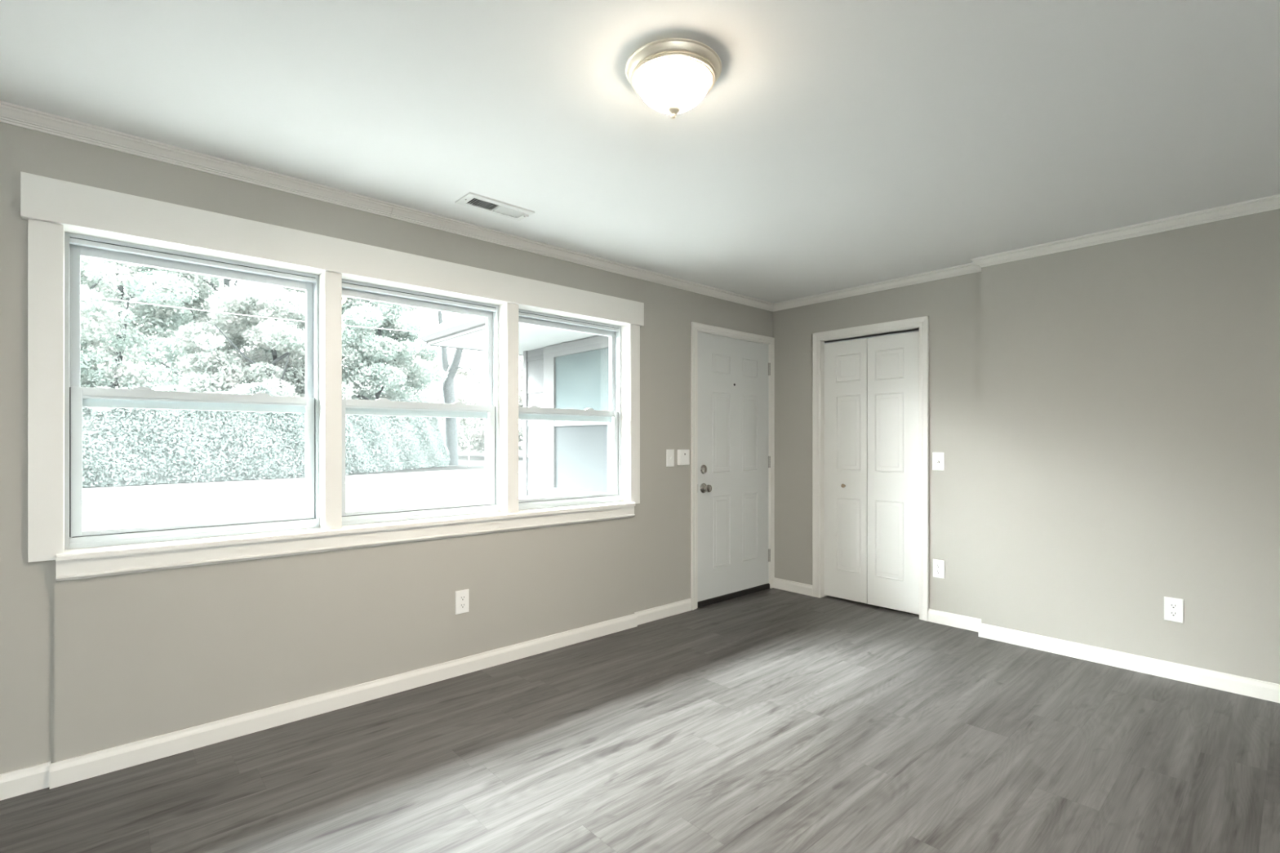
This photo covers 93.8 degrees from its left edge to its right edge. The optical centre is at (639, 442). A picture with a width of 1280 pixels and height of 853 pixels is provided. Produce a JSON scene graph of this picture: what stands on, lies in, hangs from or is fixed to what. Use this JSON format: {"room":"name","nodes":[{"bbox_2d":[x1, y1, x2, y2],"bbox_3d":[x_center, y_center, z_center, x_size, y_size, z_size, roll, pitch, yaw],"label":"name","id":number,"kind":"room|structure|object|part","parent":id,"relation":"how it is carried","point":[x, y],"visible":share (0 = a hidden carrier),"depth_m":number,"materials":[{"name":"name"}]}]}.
{"room":"empty living room","nodes":[
{"label":"empty living room","id":0,"kind":"room"},
{"bbox_2d":[0,121,773,774],"bbox_3d":[-1.439,0.035,2.773,6.920,2.330,0.208,0,0,-42],"label":"wall","id":1,"kind":"structure","parent":0,"point":[88,665],"depth_m":2.55,"materials":[{"name":"grey paint"}]},
{"bbox_2d":[20,171,644,582],"bbox_3d":[-1.107,-0.213,3.058,2.847,1.398,0.230,0,0,-42],"label":"window","id":2,"kind":"structure","parent":1,"relation":"in","point":[77,397],"depth_m":2.44,"materials":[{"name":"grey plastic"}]},
{"bbox_3d":[-1.816,-0.439,2.500,0.810,0.614,0.028,0,0,-42],"label":"sash","id":3,"kind":"part","parent":2,"relation":"part of","materials":[{"name":"grey plastic"}]},
{"bbox_3d":[-1.794,0.082,2.475,0.807,0.570,0.029,0,0,-42],"label":"sash","id":4,"kind":"part","parent":2,"relation":"part of","materials":[{"name":"grey plastic"}]},
{"bbox_2d":[0,598,691,800],"bbox_3d":[-1.710,1.159,2.391,5.605,0.083,0.032,0,0,-42],"label":"baseboard","id":5,"kind":"structure","parent":1,"relation":"attached to","point":[79,768],"depth_m":2.55,"materials":[{"name":"white paint"}]},
{"bbox_2d":[55,501,635,561],"bbox_3d":[-1.110,0.403,3.063,2.679,0.025,0.260,0,0,-42],"label":"window sill","id":6,"kind":"structure","parent":1,"relation":"attached to","point":[149,547],"depth_m":2.58,"materials":[{"name":"white paint"}]},
{"bbox_2d":[0,100,773,311],"bbox_3d":[-1.336,-1.103,2.719,6.600,0.054,0.046,0,0,-42],"label":"crown molding","id":7,"kind":"structure","parent":1,"relation":"attached to","point":[10,113],"depth_m":2.62,"materials":[{"name":"white paint"}]},
{"bbox_2d":[342,279,498,525],"bbox_3d":[-1.135,-0.186,3.102,0.840,1.152,0.108,0,0,-42],"label":"window","id":8,"kind":"structure","parent":1,"relation":"in","point":[489,411],"depth_m":3.13,"materials":[{"name":"grey plastic"}]},
{"bbox_3d":[-1.142,-0.439,3.109,0.812,0.614,0.028,0,0,-42],"label":"sash","id":9,"kind":"part","parent":8,"relation":"part of","materials":[{"name":"grey plastic"}]},
{"bbox_3d":[-1.119,0.082,3.084,0.809,0.570,0.029,0,0,-42],"label":"sash","id":10,"kind":"part","parent":8,"relation":"part of","materials":[{"name":"grey plastic"}]},
{"bbox_3d":[-1.160,0.103,3.129,0.804,0.530,0.010,0,0,-42],"label":"screen frame","id":11,"kind":"part","parent":8,"relation":"part of","materials":[{"name":"grey plastic"}]},
{"bbox_2d":[455,589,469,614],"bbox_3d":[-0.918,0.826,3.099,0.074,0.119,0.008,0,0,-42],"label":"wall outlet","id":12,"kind":"object","parent":1,"relation":"attached to","point":[462,597],"visible":1,"depth_m":3.10,"materials":[{"name":"white plastic"}]},
{"bbox_2d":[459,602,466,608],"bbox_3d":[-0.916,0.846,3.097,0.034,0.027,0.002,0,0,-42],"label":"receptacle","id":13,"kind":"object","parent":12,"relation":"attached to","point":[462,605],"depth_m":3.10,"materials":[{"name":"grey plastic"}]},
{"bbox_2d":[459,595,466,600],"bbox_3d":[-0.916,0.806,3.097,0.034,0.027,0.002,0,0,-42],"label":"receptacle","id":14,"kind":"object","parent":12,"relation":"attached to","point":[462,597],"depth_m":3.10,"materials":[{"name":"grey plastic"}]},
{"bbox_2d":[498,302,621,513],"bbox_3d":[-0.464,-0.186,3.653,0.895,1.152,0.210,0,0,-42],"label":"window","id":15,"kind":"structure","parent":1,"relation":"in","point":[613,416],"depth_m":3.53,"materials":[{"name":"grey plastic"}]},
{"bbox_3d":[-0.471,-0.439,3.715,0.795,0.614,0.028,0,0,-42],"label":"sash","id":16,"kind":"part","parent":15,"relation":"part of","materials":[{"name":"grey plastic"}]},
{"bbox_3d":[-0.449,0.082,3.690,0.792,0.570,0.029,0,0,-42],"label":"sash","id":17,"kind":"part","parent":15,"relation":"part of","materials":[{"name":"grey plastic"}]},
{"bbox_3d":[-0.490,0.103,3.735,0.787,0.530,0.010,0,0,-42],"label":"screen frame","id":18,"kind":"part","parent":15,"relation":"part of","materials":[{"name":"grey plastic"}]},
{"bbox_2d":[666,448,674,466],"bbox_3d":[0.215,0.110,4.138,0.074,0.119,0.020,0,0,-42],"label":"light switch","id":19,"kind":"object","parent":1,"relation":"attached to","point":[669,452],"visible":1,"depth_m":4.14,"materials":[{"name":"white plastic"}]},
{"bbox_2d":[677,449,689,465],"bbox_3d":[0.306,0.107,4.213,0.096,0.110,0.033,0,0,-42],"label":"light switch","id":20,"kind":"object","parent":1,"relation":"attached to","point":[683,455],"visible":1,"depth_m":4.19,"materials":[{"name":"white plastic"}]},
{"bbox_2d":[690,321,774,610],"bbox_3d":[0.690,0.171,4.667,0.994,2.059,0.253,0,0,-42],"label":"door","id":21,"kind":"structure","parent":1,"relation":"in","point":[732,371],"depth_m":4.59,"materials":[{"name":"white paint"}]},
{"bbox_3d":[0.486,0.337,4.357,0.072,0.072,0.067,0,0,-42],"label":"knob","id":22,"kind":"part","parent":21,"relation":"part of","materials":[{"name":"silver metal"}]},
{"bbox_2d":[0,0,1279,303],"bbox_3d":[0.837,-1.190,0.799,7.650,0.120,6.190,0,0,-42],"label":"ceiling","id":23,"kind":"structure","parent":0,"point":[835,144],"depth_m":2.03,"materials":[{"name":"white paint"}]},
{"bbox_2d":[454,191,534,221],"bbox_3d":[-0.692,-1.121,2.877,0.343,0.018,0.149,0,0,-42],"label":"ceiling vent","id":24,"kind":"object","parent":23,"relation":"in","point":[470,199],"visible":1,"depth_m":2.87,"materials":[{"name":"white metal"}]},
{"bbox_2d":[625,37,721,119],"bbox_3d":[0.100,-1.052,1.805,0.289,0.156,0.289,0,0,-42],"label":"ceiling light","id":25,"kind":"object","parent":23,"relation":"attached to","point":[673,75],"visible":1,"depth_m":1.73,"materials":[{"name":"white glass"}]},
{"bbox_3d":[0.100,-1.045,1.805,0.220,0.090,0.220,0,0,-42],"label":"lamp shade","id":26,"kind":"part","parent":25,"relation":"part of","materials":[{"name":"white glass"}]},
{"bbox_2d":[0,587,1279,852],"bbox_3d":[0.837,1.260,0.799,7.650,0.120,6.190,0,0,-42],"label":"floor","id":27,"kind":"structure","parent":0,"point":[772,720],"depth_m":2.27,"materials":[{"name":"grey laminate"}]},
{"bbox_2d":[773,208,1279,684],"bbox_3d":[3.051,0.035,2.807,0.212,2.330,5.800,0,0,-42],"label":"wall","id":28,"kind":"structure","parent":0,"point":[1104,418],"depth_m":3.24,"materials":[{"name":"grey paint"}]},
{"bbox_2d":[773,577,812,596],"bbox_3d":[1.223,1.159,4.798,0.014,0.083,0.362,0,0,-42],"label":"baseboard","id":29,"kind":"structure","parent":28,"relation":"attached to","point":[780,584],"depth_m":4.79,"materials":[{"name":"white paint"}]},
{"bbox_2d":[812,315,928,621],"bbox_3d":[1.682,0.177,4.377,0.137,2.045,0.874,0,0,-42],"label":"door","id":30,"kind":"structure","parent":28,"relation":"in","point":[870,383],"depth_m":4.37,"materials":[{"name":"white paint"}]},
{"bbox_2d":[932,452,944,470],"bbox_3d":[1.973,0.128,3.968,0.016,0.119,0.074,0,0,-42],"label":"wall plate","id":31,"kind":"object","parent":28,"relation":"attached to","point":[938,458],"visible":1,"depth_m":3.97,"materials":[{"name":"white plastic"}]},
{"bbox_2d":[933,559,944,578],"bbox_3d":[1.977,0.840,3.968,0.008,0.119,0.074,0,0,-42],"label":"wall outlet","id":32,"kind":"object","parent":28,"relation":"attached to","point":[938,565],"visible":1,"depth_m":3.97,"materials":[{"name":"white plastic"}]},
{"bbox_2d":[935,569,941,573],"bbox_3d":[1.975,0.860,3.967,0.002,0.027,0.034,0,0,-42],"label":"receptacle","id":33,"kind":"object","parent":32,"relation":"attached to","point":[937,571],"depth_m":3.97,"materials":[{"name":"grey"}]},
{"bbox_2d":[935,564,941,568],"bbox_3d":[1.975,0.821,3.967,0.002,0.027,0.034,0,0,-42],"label":"receptacle","id":34,"kind":"object","parent":32,"relation":"attached to","point":[937,566],"depth_m":3.97,"materials":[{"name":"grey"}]},
{"bbox_2d":[928,608,981,632],"bbox_3d":[2.050,1.159,3.883,0.014,0.083,0.352,0,0,-42],"label":"baseboard","id":35,"kind":"structure","parent":28,"relation":"attached to","point":[963,622],"depth_m":3.89,"materials":[{"name":"white paint"}]},
{"bbox_2d":[773,194,1279,311],"bbox_3d":[2.990,-1.103,2.751,0.138,0.054,5.800,0,0,-42],"label":"crown molding","id":36,"kind":"structure","parent":28,"relation":"attached to","point":[1270,202],"depth_m":3.37,"materials":[{"name":"white paint"}]},
{"bbox_2d":[978,622,1279,703],"bbox_3d":[3.502,1.159,2.140,0.014,0.083,4.206,0,0,-42],"label":"baseboard","id":37,"kind":"structure","parent":28,"relation":"attached to","point":[1266,691],"depth_m":3.12,"materials":[{"name":"white paint"}]},
{"bbox_2d":[1164,596,1183,622],"bbox_3d":[2.699,0.849,3.032,0.008,0.119,0.074,0,0,-42],"label":"wall outlet","id":38,"kind":"object","parent":28,"relation":"attached to","point":[1173,607],"visible":1,"depth_m":3.03,"materials":[{"name":"white plastic"}]},
{"bbox_2d":[1168,610,1177,617],"bbox_3d":[2.697,0.869,3.030,0.002,0.027,0.034,0,0,-42],"label":"receptacle","id":39,"kind":"object","parent":38,"relation":"attached to","point":[1171,613],"depth_m":3.03,"materials":[{"name":"grey plastic"}]},
{"bbox_2d":[1168,603,1177,608],"bbox_3d":[2.697,0.830,3.030,0.002,0.027,0.034,0,0,-42],"label":"receptacle","id":40,"kind":"object","parent":38,"relation":"attached to","point":[1171,606],"depth_m":3.03,"materials":[{"name":"grey plastic"}]},
{"label":"outside","id":41,"kind":"structure","parent":0,"visible":0},
{"bbox_2d":[82,449,523,530],"bbox_3d":[-14.597,1.850,44.682,210.000,0.300,200.000,0,0,-42],"label":"lawn","id":42,"kind":"structure","parent":41,"point":[186,508],"depth_m":17.10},
{"bbox_2d":[80,256,155,389],"bbox_3d":[-29.910,-5.021,29.820,8.990,13.500,9.600,0,0,-38],"label":"tree","id":43,"kind":"object","parent":42,"relation":"on","point":[99,266],"visible":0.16,"depth_m":29.84,"materials":[{"name":"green plant"}]},
{"bbox_2d":[80,257,235,392],"bbox_3d":[-28.836,-6.141,32.912,11.479,15.741,10.777,0,0,-9],"label":"tree","id":44,"kind":"object","parent":42,"relation":"on","point":[151,314],"visible":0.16,"depth_m":31.11,"materials":[{"name":"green plant"}]},
{"bbox_2d":[93,305,250,388],"bbox_3d":[-36.603,-5.233,47.760,15.498,13.938,15.068,0,0,-23],"label":"tree","id":45,"kind":"object","parent":42,"relation":"on","point":[128,363],"visible":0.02,"depth_m":43.68,"materials":[{"name":"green plant"}]},
{"bbox_2d":[122,263,305,355],"bbox_3d":[-25.463,-7.139,37.319,9.710,17.737,9.642,0,0,18],"label":"tree","id":46,"kind":"object","parent":42,"relation":"on","point":[237,340],"visible":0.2,"depth_m":35.28,"materials":[{"name":"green plant"}]},
{"bbox_2d":[172,280,354,415],"bbox_3d":[-19.640,-3.378,32.114,8.507,10.229,7.953,0,0,5],"label":"tree","id":47,"kind":"object","parent":42,"relation":"on","point":[276,375],"visible":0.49,"depth_m":30.41,"materials":[{"name":"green plant"}]},
{"bbox_2d":[82,382,450,488],"bbox_3d":[-22.115,-0.512,23.770,6.129,4.595,40.980,0,0,27],"label":"hedge","id":48,"kind":"object","parent":42,"relation":"on","point":[122,446],"visible":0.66,"depth_m":26.32,"materials":[{"name":"green plant"}]},
{"bbox_2d":[232,288,423,415],"bbox_3d":[-19.978,-5.543,39.152,11.018,14.548,10.851,0,0,-42],"label":"tree","id":49,"kind":"object","parent":42,"relation":"on","point":[366,362],"visible":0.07,"depth_m":37.58,"materials":[{"name":"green plant"}]},
{"bbox_2d":[342,296,448,427],"bbox_3d":[-17.127,-4.798,38.855,8.307,13.052,9.041,0,0,-38],"label":"tree","id":50,"kind":"object","parent":42,"relation":"on","point":[397,364],"visible":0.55,"depth_m":36.75,"materials":[{"name":"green plant"}]},
{"bbox_2d":[399,306,466,465],"bbox_3d":[-14.595,-6.204,44.718,8.181,17.116,6.541,0,0,-42],"label":"forked tree","id":51,"kind":"object","parent":42,"relation":"on","point":[451,436],"visible":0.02,"depth_m":43.66,"materials":[{"name":"grey plant"}]},
{"bbox_2d":[400,354,485,452],"bbox_3d":[-22.750,-4.276,70.141,14.757,12.037,14.213,0,0,-42],"label":"tree","id":52,"kind":"object","parent":42,"relation":"on","point":[465,374],"visible":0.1,"depth_m":67.70,"materials":[{"name":"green plant"}]},
{"bbox_2d":[457,417,470,466],"bbox_3d":[-12.374,-0.423,42.000,0.930,4.431,0.100,0,0,0],"label":"pole","id":53,"kind":"object","parent":42,"relation":"on","point":[463,436],"visible":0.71,"depth_m":41.96,"materials":[{"name":"white metal"}]},
{"bbox_2d":[418,355,523,453],"bbox_3d":[-13.760,-3.767,62.608,15.698,11.027,15.563,0,0,2],"label":"tree","id":54,"kind":"object","parent":42,"relation":"on","point":[473,388],"visible":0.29,"depth_m":57.92,"materials":[{"name":"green plant"}]},
{"bbox_2d":[417,315,608,498],"bbox_3d":[0.442,-0.550,7.722,4.852,4.500,4.609,0,0,-42],"label":"house wing","id":55,"kind":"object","parent":42,"relation":"on","point":[563,369],"visible":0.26,"depth_m":7.57,"materials":[{"name":"grey paint"}]},
{"bbox_3d":[-0.631,0.198,7.296,0.008,0.805,1.400,0,0,-42],"label":"screen pane","id":56,"kind":"part","parent":55,"relation":"part of","materials":[{"name":"grey"}]},
{"bbox_3d":[-0.628,-0.690,7.299,0.008,0.830,1.400,0,0,-42],"label":"pane","id":57,"kind":"part","parent":55,"relation":"part of","materials":[{"name":"clear glass"}]},
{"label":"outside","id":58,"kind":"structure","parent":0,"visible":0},
{"bbox_2d":[82,466,523,502],"bbox_3d":[-20.243,1.690,17.712,7.839,0.040,109.184,0,0,35],"label":"road","id":59,"kind":"structure","parent":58,"point":[153,491],"depth_m":23.15,"materials":[{"name":"grey asphalt"}]},
{"bbox_3d":[-19.570,-1.927,17.082,0.260,7.253,0.260,0,0,-42],"label":"pole","id":60,"kind":"object","parent":59,"relation":"on","visible":0},
{"bbox_2d":[80,294,421,332],"bbox_3d":[-11.706,-4.509,22.000,18.515,0.302,0.016,0,0,-33],"label":"overhead cable","id":61,"kind":"object","parent":60,"relation":"attached to","point":[80,295],"visible":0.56,"depth_m":20.44,"materials":[{"name":"white plastic"}]}
]}

